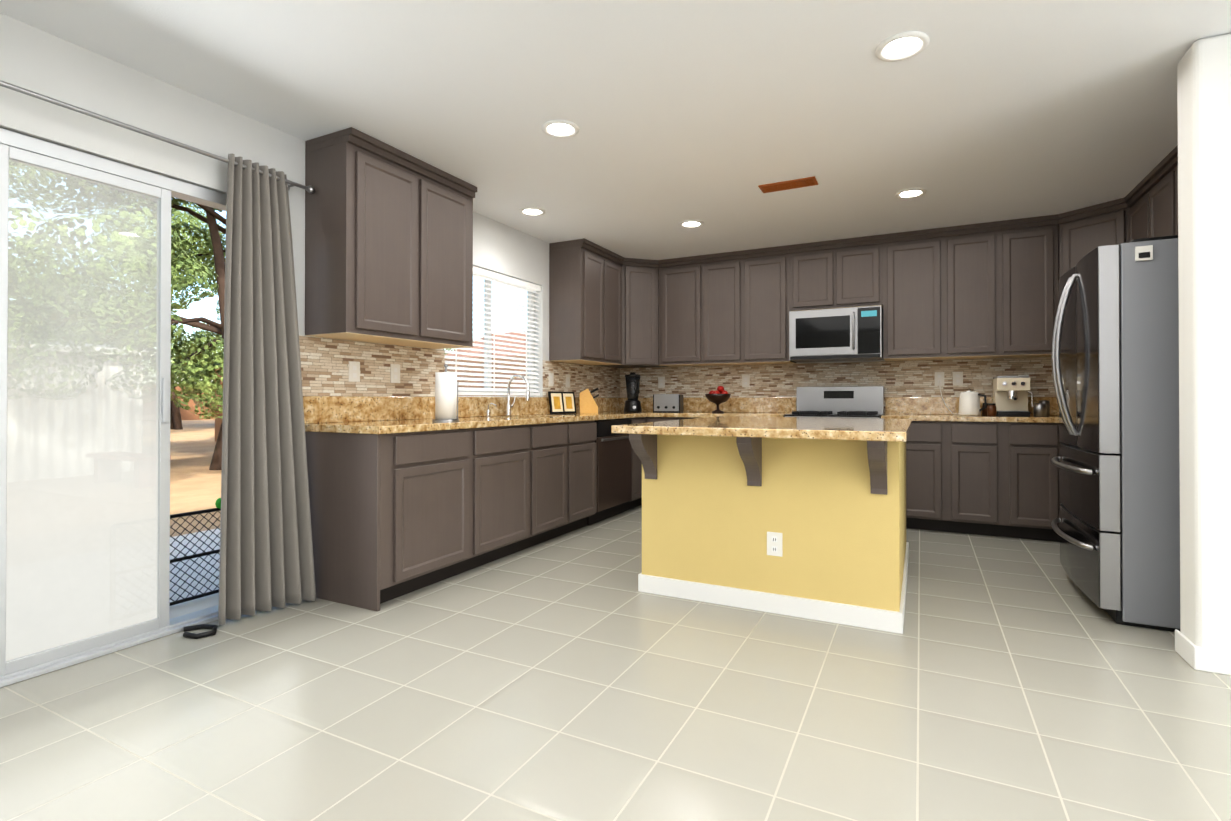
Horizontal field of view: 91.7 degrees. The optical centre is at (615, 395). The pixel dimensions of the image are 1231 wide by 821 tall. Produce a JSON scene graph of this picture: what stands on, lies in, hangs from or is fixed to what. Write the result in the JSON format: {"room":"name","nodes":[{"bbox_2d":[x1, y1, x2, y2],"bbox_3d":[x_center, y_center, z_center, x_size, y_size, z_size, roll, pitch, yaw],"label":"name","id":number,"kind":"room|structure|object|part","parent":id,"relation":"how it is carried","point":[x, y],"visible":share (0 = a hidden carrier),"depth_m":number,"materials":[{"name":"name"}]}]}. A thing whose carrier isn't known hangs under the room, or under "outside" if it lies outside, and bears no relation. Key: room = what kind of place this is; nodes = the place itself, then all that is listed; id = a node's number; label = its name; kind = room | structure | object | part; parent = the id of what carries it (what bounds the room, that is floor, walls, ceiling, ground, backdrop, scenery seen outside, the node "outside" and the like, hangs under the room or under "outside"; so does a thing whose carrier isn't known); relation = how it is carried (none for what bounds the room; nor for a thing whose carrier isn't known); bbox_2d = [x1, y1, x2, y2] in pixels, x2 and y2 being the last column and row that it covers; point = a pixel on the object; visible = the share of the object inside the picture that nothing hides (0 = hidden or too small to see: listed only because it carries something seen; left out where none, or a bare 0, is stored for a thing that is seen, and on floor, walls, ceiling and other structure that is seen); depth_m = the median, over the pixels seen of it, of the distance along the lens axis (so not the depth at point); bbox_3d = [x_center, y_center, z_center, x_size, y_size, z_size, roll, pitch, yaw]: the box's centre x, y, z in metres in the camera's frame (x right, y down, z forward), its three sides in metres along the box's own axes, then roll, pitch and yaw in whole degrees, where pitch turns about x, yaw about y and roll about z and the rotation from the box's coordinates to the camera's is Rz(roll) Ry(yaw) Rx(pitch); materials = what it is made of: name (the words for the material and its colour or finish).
{"room":"kitchen","nodes":[
{"label":"kitchen","id":0,"kind":"room"},
{"bbox_2d":[0,13,593,396],"bbox_3d":[-1.956,-0.164,2.935,0.150,2.470,8.800,0,0,27],"label":"wall","id":1,"kind":"structure","parent":0,"point":[34,59],"depth_m":2.65,"materials":[{"name":"paint"}]},
{"bbox_2d":[0,128,226,687],"bbox_3d":[-2.352,0.037,2.108,0.127,2.055,2.462,0,0,27],"label":"door","id":2,"kind":"structure","parent":1,"relation":"in","point":[84,525],"depth_m":2.43,"materials":[{"name":"glass"}]},
{"bbox_2d":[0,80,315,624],"bbox_3d":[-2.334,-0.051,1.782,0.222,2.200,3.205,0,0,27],"label":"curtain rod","id":3,"kind":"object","parent":1,"relation":"attached to","point":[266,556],"visible":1,"depth_m":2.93,"materials":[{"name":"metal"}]},
{"bbox_2d":[218,154,315,624],"bbox_3d":[-1.708,-0.044,2.953,0.172,2.200,0.461,0,0,27],"label":"drape","id":4,"kind":"object","parent":3,"relation":"hanging from","point":[267,560],"depth_m":2.93,"materials":[{"name":"fabric"}]},
{"bbox_2d":[305,131,424,343],"bbox_3d":[-1.432,-0.846,3.410,0.349,1.032,0.496,0,0,27],"label":"upper cabinet","id":5,"kind":"object","parent":1,"relation":"attached to","point":[389,259],"depth_m":3.24,"materials":[{"name":"paint"}]},
{"bbox_2d":[385,167,476,348],"bbox_3d":[-1.207,-0.843,3.850,0.349,1.032,0.494,0,0,27],"label":"upper cabinet","id":6,"kind":"object","parent":1,"relation":"attached to","point":[448,203],"depth_m":3.78,"materials":[{"name":"paint"}]},
{"bbox_2d":[445,274,533,395],"bbox_3d":[-1.032,-0.493,4.823,0.040,0.982,1.232,0,0,27],"label":"kitchen window","id":7,"kind":"structure","parent":1,"relation":"in","point":[491,315],"depth_m":4.88,"materials":[{"name":"white plastic"}]},
{"bbox_2d":[445,266,540,395],"bbox_3d":[-0.974,-0.493,4.793,0.060,0.978,1.224,0,0,27],"label":"window blinds","id":8,"kind":"object","parent":7,"relation":"attached to","point":[497,277],"visible":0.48,"depth_m":4.83,"materials":[{"name":"white plastic"}]},
{"bbox_2d":[549,239,604,362],"bbox_3d":[-0.353,-0.833,5.521,0.349,1.032,0.408,0,0,27],"label":"upper cabinet","id":9,"kind":"object","parent":1,"relation":"attached to","point":[576,270],"depth_m":5.37,"materials":[{"name":"paint"}]},
{"bbox_2d":[577,251,624,366],"bbox_3d":[-0.167,-0.831,5.884,0.349,1.032,0.408,0,0,27],"label":"upper cabinet","id":10,"kind":"object","parent":1,"relation":"attached to","point":[614,265],"depth_m":5.84,"materials":[{"name":"paint"}]},
{"bbox_2d":[613,256,660,367],"bbox_3d":[0.180,-0.843,6.278,0.606,1.069,0.600,0,0,27],"label":"upper cabinet","id":11,"kind":"object","parent":1,"relation":"attached to","point":[640,274],"depth_m":6.05,"materials":[{"name":"paint"}]},
{"bbox_2d":[0,505,1230,820],"bbox_3d":[0.827,1.112,1.505,6.400,0.100,8.800,0,0,27],"label":"floor","id":12,"kind":"structure","parent":0,"point":[574,675],"depth_m":2.02,"materials":[{"name":"tile"}]},
{"bbox_2d":[183,624,217,638],"bbox_3d":[-1.870,1.057,2.687,0.180,0.022,0.132,0,0,27],"label":"door stop","id":13,"kind":"object","parent":12,"relation":"on","point":[200,635],"visible":0.96,"depth_m":2.67,"materials":[{"name":"black plastic"}]},
{"bbox_2d":[305,428,476,610],"bbox_3d":[-1.284,0.634,3.396,0.616,0.879,0.683,0,0,27],"label":"base cabinet","id":14,"kind":"object","parent":12,"relation":"on","point":[394,515],"depth_m":3.13,"materials":[{"name":"paint"}]},
{"bbox_2d":[299,335,646,433],"bbox_3d":[-0.561,0.033,4.804,0.625,0.699,3.870,0,0,27],"label":"countertop","id":15,"kind":"structure","parent":14,"relation":"on","point":[357,387],"depth_m":3.80,"materials":[{"name":"stone"}]},
{"bbox_2d":[432,364,458,421],"bbox_3d":[-1.016,-0.018,3.576,0.156,0.345,0.156,0,0,27],"label":"paper towel holder","id":16,"kind":"object","parent":15,"relation":"on","point":[446,395],"visible":1,"depth_m":3.52,"materials":[{"name":"white paper"}]},
{"bbox_2d":[486,403,496,416],"bbox_3d":[-0.936,0.107,4.500,0.093,0.106,0.032,0,0,27],"label":"soap dispenser","id":17,"kind":"object","parent":15,"relation":"on","point":[487,412],"visible":0.98,"depth_m":4.50,"materials":[{"name":"silver metal"}]},
{"bbox_2d":[505,375,529,415],"bbox_3d":[-0.763,-0.002,4.715,0.232,0.326,0.101,0,0,27],"label":"faucet","id":18,"kind":"object","parent":15,"relation":"on","point":[509,406],"visible":0.98,"depth_m":4.71,"materials":[{"name":"silver metal"}]},
{"bbox_2d":[548,392,564,413],"bbox_3d":[-0.531,0.064,5.371,0.150,0.200,0.050,0,0,-43],"label":"picture frame","id":19,"kind":"object","parent":15,"relation":"on","point":[556,403],"visible":1,"depth_m":5.36,"materials":[{"name":"black plastic"}]},
{"bbox_2d":[562,392,575,412],"bbox_3d":[-0.438,0.065,5.548,0.150,0.200,0.050,0,0,-41],"label":"picture frame","id":20,"kind":"object","parent":15,"relation":"on","point":[569,402],"visible":0.88,"depth_m":5.54,"materials":[{"name":"black plastic"}]},
{"bbox_2d":[579,388,598,412],"bbox_3d":[-0.246,0.045,5.632,0.185,0.244,0.095,0,0,-2],"label":"knife block","id":21,"kind":"object","parent":15,"relation":"on","point":[588,404],"visible":1,"depth_m":5.58,"materials":[{"name":"brown wood"}]},
{"bbox_2d":[477,424,536,566],"bbox_3d":[-0.985,0.637,3.982,0.616,0.879,0.633,0,0,27],"label":"base cabinet","id":22,"kind":"object","parent":12,"relation":"on","point":[506,455],"depth_m":3.87,"materials":[{"name":"paint"}]},
{"bbox_2d":[537,439,584,543],"bbox_3d":[-0.662,0.736,4.649,0.420,0.690,0.849,0,0,27],"label":"base cabinet","id":23,"kind":"object","parent":12,"relation":"on","point":[560,462],"depth_m":4.45,"materials":[{"name":"paint"}]},
{"bbox_2d":[587,418,630,525],"bbox_3d":[-0.263,0.646,5.361,0.647,0.878,0.650,0,0,27],"label":"dishwasher","id":24,"kind":"object","parent":12,"relation":"on","point":[613,473],"visible":0.46,"depth_m":5.17,"materials":[{"name":"black metal"}]},
{"bbox_2d":[573,417,648,511],"bbox_3d":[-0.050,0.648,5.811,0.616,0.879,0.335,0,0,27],"label":"base cabinet","id":25,"kind":"object","parent":12,"relation":"on","point":[585,432],"depth_m":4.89,"materials":[{"name":"paint"}]},
{"bbox_2d":[649,417,692,421],"bbox_3d":[0.643,0.649,6.014,0.468,0.879,0.636,0,0,27],"label":"base cabinet","id":26,"kind":"object","parent":12,"relation":"on","point":[651,419],"depth_m":5.76,"materials":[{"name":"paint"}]},
{"bbox_2d":[638,435,908,633],"bbox_3d":[1.047,0.636,3.645,1.308,0.879,1.494,0,0,27],"label":"kitchen island","id":27,"kind":"object","parent":12,"relation":"on","point":[814,529],"visible":0.98,"depth_m":2.95,"materials":[{"name":"yellow paint"}]},
{"bbox_2d":[629,434,656,478],"bbox_3d":[0.148,0.323,3.164,0.070,0.260,0.210,0,0,27],"label":"corbel","id":28,"kind":"object","parent":27,"relation":"attached to","point":[644,446],"depth_m":3.17,"materials":[{"name":"paint"}]},
{"bbox_2d":[736,437,761,485],"bbox_3d":[0.652,0.322,2.906,0.070,0.260,0.210,0,0,27],"label":"corbel","id":29,"kind":"object","parent":27,"relation":"attached to","point":[749,448],"depth_m":2.91,"materials":[{"name":"paint"}]},
{"bbox_2d":[611,416,911,441],"bbox_3d":[0.999,0.175,3.551,1.350,0.040,1.850,0,0,27],"label":"island countertop","id":30,"kind":"structure","parent":27,"relation":"on","point":[878,429],"depth_m":2.91,"materials":[{"name":"stone"}]},
{"bbox_2d":[867,441,886,494],"bbox_3d":[1.161,0.320,2.646,0.070,0.260,0.210,0,0,27],"label":"corbel","id":31,"kind":"object","parent":27,"relation":"attached to","point":[876,450],"depth_m":2.65,"materials":[{"name":"paint"}]},
{"bbox_2d":[785,386,883,417],"bbox_3d":[1.948,0.485,5.301,0.761,1.140,0.700,0,0,27],"label":"range","id":32,"kind":"object","parent":12,"relation":"on","point":[846,402],"visible":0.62,"depth_m":5.49,"materials":[{"name":"silver metal"}]},
{"bbox_2d":[906,421,948,531],"bbox_3d":[2.521,0.644,5.054,0.471,0.879,0.636,0,0,27],"label":"base cabinet","id":33,"kind":"object","parent":12,"relation":"on","point":[927,442],"depth_m":4.73,"materials":[{"name":"paint"}]},
{"bbox_2d":[949,421,1004,536],"bbox_3d":[2.898,0.642,4.861,0.376,0.879,0.636,0,0,27],"label":"base cabinet","id":34,"kind":"object","parent":12,"relation":"on","point":[976,449],"depth_m":4.58,"materials":[{"name":"paint"}]},
{"bbox_2d":[647,357,1058,422],"bbox_3d":[1.961,-0.055,5.325,4.644,0.517,0.672,0,0,27],"label":"countertop","id":35,"kind":"structure","parent":34,"relation":"on","point":[916,390],"depth_m":5.47,"materials":[{"name":"stone"}]},
{"bbox_2d":[624,372,641,411],"bbox_3d":[0.188,-0.035,6.170,0.207,0.410,0.191,0,0,27],"label":"blender","id":36,"kind":"object","parent":35,"relation":"on","point":[632,402],"visible":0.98,"depth_m":6.12,"materials":[{"name":"black plastic"}]},
{"bbox_2d":[653,394,682,411],"bbox_3d":[0.529,0.076,6.114,0.300,0.186,0.182,0,0,19],"label":"toaster","id":37,"kind":"object","parent":35,"relation":"on","point":[667,402],"visible":1,"depth_m":6.04,"materials":[{"name":"silver metal"}]},
{"bbox_2d":[705,386,730,412],"bbox_3d":[1.002,0.035,5.846,0.250,0.265,0.250,0,0,27],"label":"fruit bowl","id":38,"kind":"object","parent":35,"relation":"on","point":[719,396],"visible":1,"depth_m":5.79,"materials":[{"name":"black"}]},
{"bbox_3d":[2.881,0.017,5.137,0.166,0.289,0.134,0,0,27],"label":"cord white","id":39,"kind":"part","parent":35,"relation":"part of","materials":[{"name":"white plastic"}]},
{"bbox_2d":[958,388,986,415],"bbox_3d":[2.931,0.050,4.906,0.198,0.224,0.160,0,0,27],"label":"kettle","id":40,"kind":"object","parent":35,"relation":"on","point":[969,401],"visible":1,"depth_m":4.85,"materials":[{"name":"white plastic"}]},
{"bbox_2d":[982,403,987,414],"bbox_3d":[3.068,0.112,4.942,0.062,0.100,0.062,0,0,27],"label":"jar","id":41,"kind":"object","parent":35,"relation":"on","point":[984,411],"visible":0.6,"depth_m":4.92,"materials":[{"name":"brown"}]},
{"bbox_2d":[987,403,995,415],"bbox_3d":[2.977,0.111,4.724,0.062,0.100,0.062,0,0,27],"label":"jar","id":42,"kind":"object","parent":35,"relation":"on","point":[991,409],"visible":0.96,"depth_m":4.70,"materials":[{"name":"brown glass"}]},
{"bbox_2d":[993,375,1032,415],"bbox_3d":[3.173,0.002,4.762,0.240,0.318,0.396,0,0,27],"label":"espresso machine","id":43,"kind":"object","parent":35,"relation":"on","point":[1010,395],"visible":0.94,"depth_m":4.72,"materials":[{"name":"beige metal"}]},
{"bbox_2d":[1033,403,1046,415],"bbox_3d":[3.328,0.111,4.680,0.086,0.100,0.085,0,0,27],"label":"milk pitcher","id":44,"kind":"object","parent":35,"relation":"on","point":[1039,409],"visible":0.96,"depth_m":4.65,"materials":[{"name":"silver metal"}]},
{"bbox_2d":[1039,400,1049,415],"bbox_3d":[3.422,0.099,4.766,0.070,0.125,0.069,0,0,27],"label":"steel canister","id":45,"kind":"object","parent":35,"relation":"on","point":[1047,405],"visible":0.48,"depth_m":4.73,"materials":[{"name":"silver metal"}]},
{"bbox_2d":[1005,422,1062,541],"bbox_3d":[3.275,0.641,4.668,0.471,0.879,0.636,0,0,27],"label":"base cabinet","id":46,"kind":"object","parent":12,"relation":"on","point":[1032,481],"depth_m":4.42,"materials":[{"name":"paint"}]},
{"bbox_2d":[1051,235,1179,631],"bbox_3d":[2.826,0.172,3.030,0.982,1.800,0.914,0,0,27],"label":"fridge","id":47,"kind":"object","parent":12,"relation":"on","point":[1115,355],"visible":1,"depth_m":2.78,"materials":[{"name":"grey metal"}]},
{"bbox_2d":[0,0,1230,259],"bbox_3d":[0.827,-1.458,1.520,6.400,0.100,8.800,0,0,27],"label":"ceiling","id":48,"kind":"structure","parent":0,"point":[712,114],"depth_m":2.79,"materials":[{"name":"paint"}]},
{"bbox_2d":[519,207,544,215],"bbox_3d":[-0.627,-1.383,4.498,0.196,0.012,0.196,0,0,27],"label":"recessed light","id":49,"kind":"object","parent":48,"relation":"in","point":[531,211],"visible":0.98,"depth_m":4.50,"materials":[{"name":"white plastic"}]},
{"bbox_2d":[542,120,578,137],"bbox_3d":[-0.288,-1.392,3.122,0.196,0.012,0.196,0,0,27],"label":"recessed light","id":50,"kind":"object","parent":48,"relation":"in","point":[560,128],"visible":1,"depth_m":3.12,"materials":[{"name":"white plastic"}]},
{"bbox_2d":[679,220,703,227],"bbox_3d":[0.613,-1.381,4.815,0.196,0.012,0.196,0,0,27],"label":"recessed light","id":51,"kind":"object","parent":48,"relation":"in","point":[691,223],"visible":0.98,"depth_m":4.80,"materials":[{"name":"white plastic"}]},
{"bbox_2d":[758,176,817,192],"bbox_3d":[1.140,-1.389,3.943,0.360,0.006,0.150,0,0,27],"label":"ceiling vent","id":52,"kind":"object","parent":48,"relation":"in","point":[790,184],"visible":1,"depth_m":3.94,"materials":[{"name":"brown wood"}]},
{"bbox_2d":[875,31,929,61],"bbox_3d":[1.149,-1.396,2.395,0.196,0.012,0.196,0,0,27],"label":"recessed light","id":53,"kind":"object","parent":48,"relation":"in","point":[902,46],"visible":1,"depth_m":2.39,"materials":[{"name":"white plastic"}]},
{"bbox_2d":[895,188,926,198],"bbox_3d":[2.027,-1.386,4.099,0.196,0.012,0.196,0,0,27],"label":"recessed light","id":54,"kind":"object","parent":48,"relation":"in","point":[910,193],"visible":0.98,"depth_m":4.10,"materials":[{"name":"white plastic"}]},
{"bbox_2d":[647,357,1027,397],"bbox_3d":[2.216,-0.148,5.660,4.800,2.470,0.150,0,0,27],"label":"wall","id":55,"kind":"structure","parent":0,"point":[845,361],"depth_m":5.62,"materials":[{"name":"tile"}]},
{"bbox_2d":[657,259,700,366],"bbox_3d":[0.720,-0.829,6.145,0.469,1.032,0.348,0,0,27],"label":"upper cabinet","id":56,"kind":"object","parent":55,"relation":"attached to","point":[678,280],"depth_m":6.00,"materials":[{"name":"paint"}]},
{"bbox_2d":[701,251,748,365],"bbox_3d":[1.109,-0.831,5.946,0.403,1.032,0.348,0,0,27],"label":"upper cabinet","id":57,"kind":"object","parent":55,"relation":"attached to","point":[722,276],"depth_m":5.79,"materials":[{"name":"paint"}]},
{"bbox_2d":[745,247,796,364],"bbox_3d":[1.485,-0.832,5.754,0.443,1.032,0.348,0,0,27],"label":"upper cabinet","id":58,"kind":"object","parent":55,"relation":"attached to","point":[767,311],"depth_m":5.60,"materials":[{"name":"paint"}]},
{"bbox_2d":[789,243,836,310],"bbox_3d":[1.857,-1.066,5.565,0.392,0.566,0.348,0,0,27],"label":"upper cabinet","id":59,"kind":"object","parent":55,"relation":"attached to","point":[813,268],"depth_m":5.41,"materials":[{"name":"paint"}]},
{"bbox_2d":[837,235,884,307],"bbox_3d":[2.207,-1.067,5.386,0.393,0.566,0.348,0,0,27],"label":"upper cabinet","id":60,"kind":"object","parent":55,"relation":"attached to","point":[860,262],"depth_m":5.23,"materials":[{"name":"paint"}]},
{"bbox_2d":[789,306,883,361],"bbox_3d":[2.002,-0.545,5.413,0.769,0.442,0.462,0,0,27],"label":"over-the-range microwave","id":61,"kind":"object","parent":60,"relation":"attached to","point":[841,334],"visible":0.96,"depth_m":5.24,"materials":[{"name":"silver metal"}]},
{"bbox_2d":[882,231,944,360],"bbox_3d":[2.586,-0.835,5.191,0.460,1.032,0.348,0,0,27],"label":"upper cabinet","id":62,"kind":"object","parent":55,"relation":"attached to","point":[914,309],"depth_m":5.04,"materials":[{"name":"paint"}]},
{"bbox_2d":[945,223,1000,358],"bbox_3d":[2.963,-0.836,4.998,0.386,1.032,0.348,0,0,27],"label":"upper cabinet","id":63,"kind":"object","parent":55,"relation":"attached to","point":[972,254],"depth_m":4.84,"materials":[{"name":"paint"}]},
{"bbox_2d":[1001,219,1056,357],"bbox_3d":[3.308,-0.837,4.822,0.389,1.032,0.348,0,0,27],"label":"upper cabinet","id":64,"kind":"object","parent":55,"relation":"attached to","point":[1028,247],"depth_m":4.67,"materials":[{"name":"paint"}]},
{"bbox_2d":[1053,195,1128,308],"bbox_3d":[3.736,-0.854,4.461,0.691,1.069,0.600,0,0,27],"label":"upper cabinet","id":65,"kind":"object","parent":55,"relation":"attached to","point":[1079,231],"depth_m":4.42,"materials":[{"name":"paint"}]},
{"bbox_2d":[1125,183,1144,242],"bbox_3d":[3.652,-0.843,3.919,0.349,1.032,0.431,0,0,27],"label":"upper cabinet","id":66,"kind":"object","parent":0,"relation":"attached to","point":[1135,205],"depth_m":4.04,"materials":[{"name":"paint"}]},
{"bbox_2d":[1145,159,1172,237],"bbox_3d":[3.456,-0.845,3.536,0.349,1.032,0.430,0,0,27],"label":"upper cabinet","id":67,"kind":"object","parent":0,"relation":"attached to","point":[1159,185],"depth_m":3.63,"materials":[{"name":"paint"}]},
{"bbox_2d":[1169,147,1177,234],"bbox_3d":[3.224,-1.078,3.083,0.349,0.571,0.590,0,0,27],"label":"upper cabinet","id":68,"kind":"object","parent":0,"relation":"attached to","point":[1175,153],"depth_m":3.40,"materials":[{"name":"paint"}]},
{"bbox_2d":[1177,33,1230,650],"bbox_3d":[3.332,-0.170,1.900,2.290,2.470,0.190,0,0,27],"label":"wall","id":69,"kind":"structure","parent":0,"point":[1204,160],"depth_m":2.32,"materials":[{"name":"paint"}]},
{"bbox_2d":[1175,629,1230,674],"bbox_3d":[3.323,1.020,1.889,2.303,0.090,0.204,0,0,27],"label":"baseboard","id":70,"kind":"structure","parent":69,"relation":"attached to","point":[1191,654],"depth_m":2.31,"materials":[{"name":"white wood"}]},
{"label":"outside","id":71,"kind":"structure","parent":0,"visible":0},
{"bbox_2d":[169,419,221,618],"bbox_3d":[-25.801,1.304,29.936,66.901,0.139,110.000,0,0,27],"label":"ground","id":72,"kind":"structure","parent":71,"point":[195,483],"depth_m":6.14,"materials":[{"name":"beige concrete"}]},
{"bbox_2d":[8,160,525,605],"bbox_3d":[-14.412,-3.282,12.913,30.702,8.979,70.000,0,0,27],"label":"yard","id":73,"kind":"structure","parent":72,"relation":"on","point":[196,360],"depth_m":7.96,"materials":[{"name":"green plant"}]}
]}

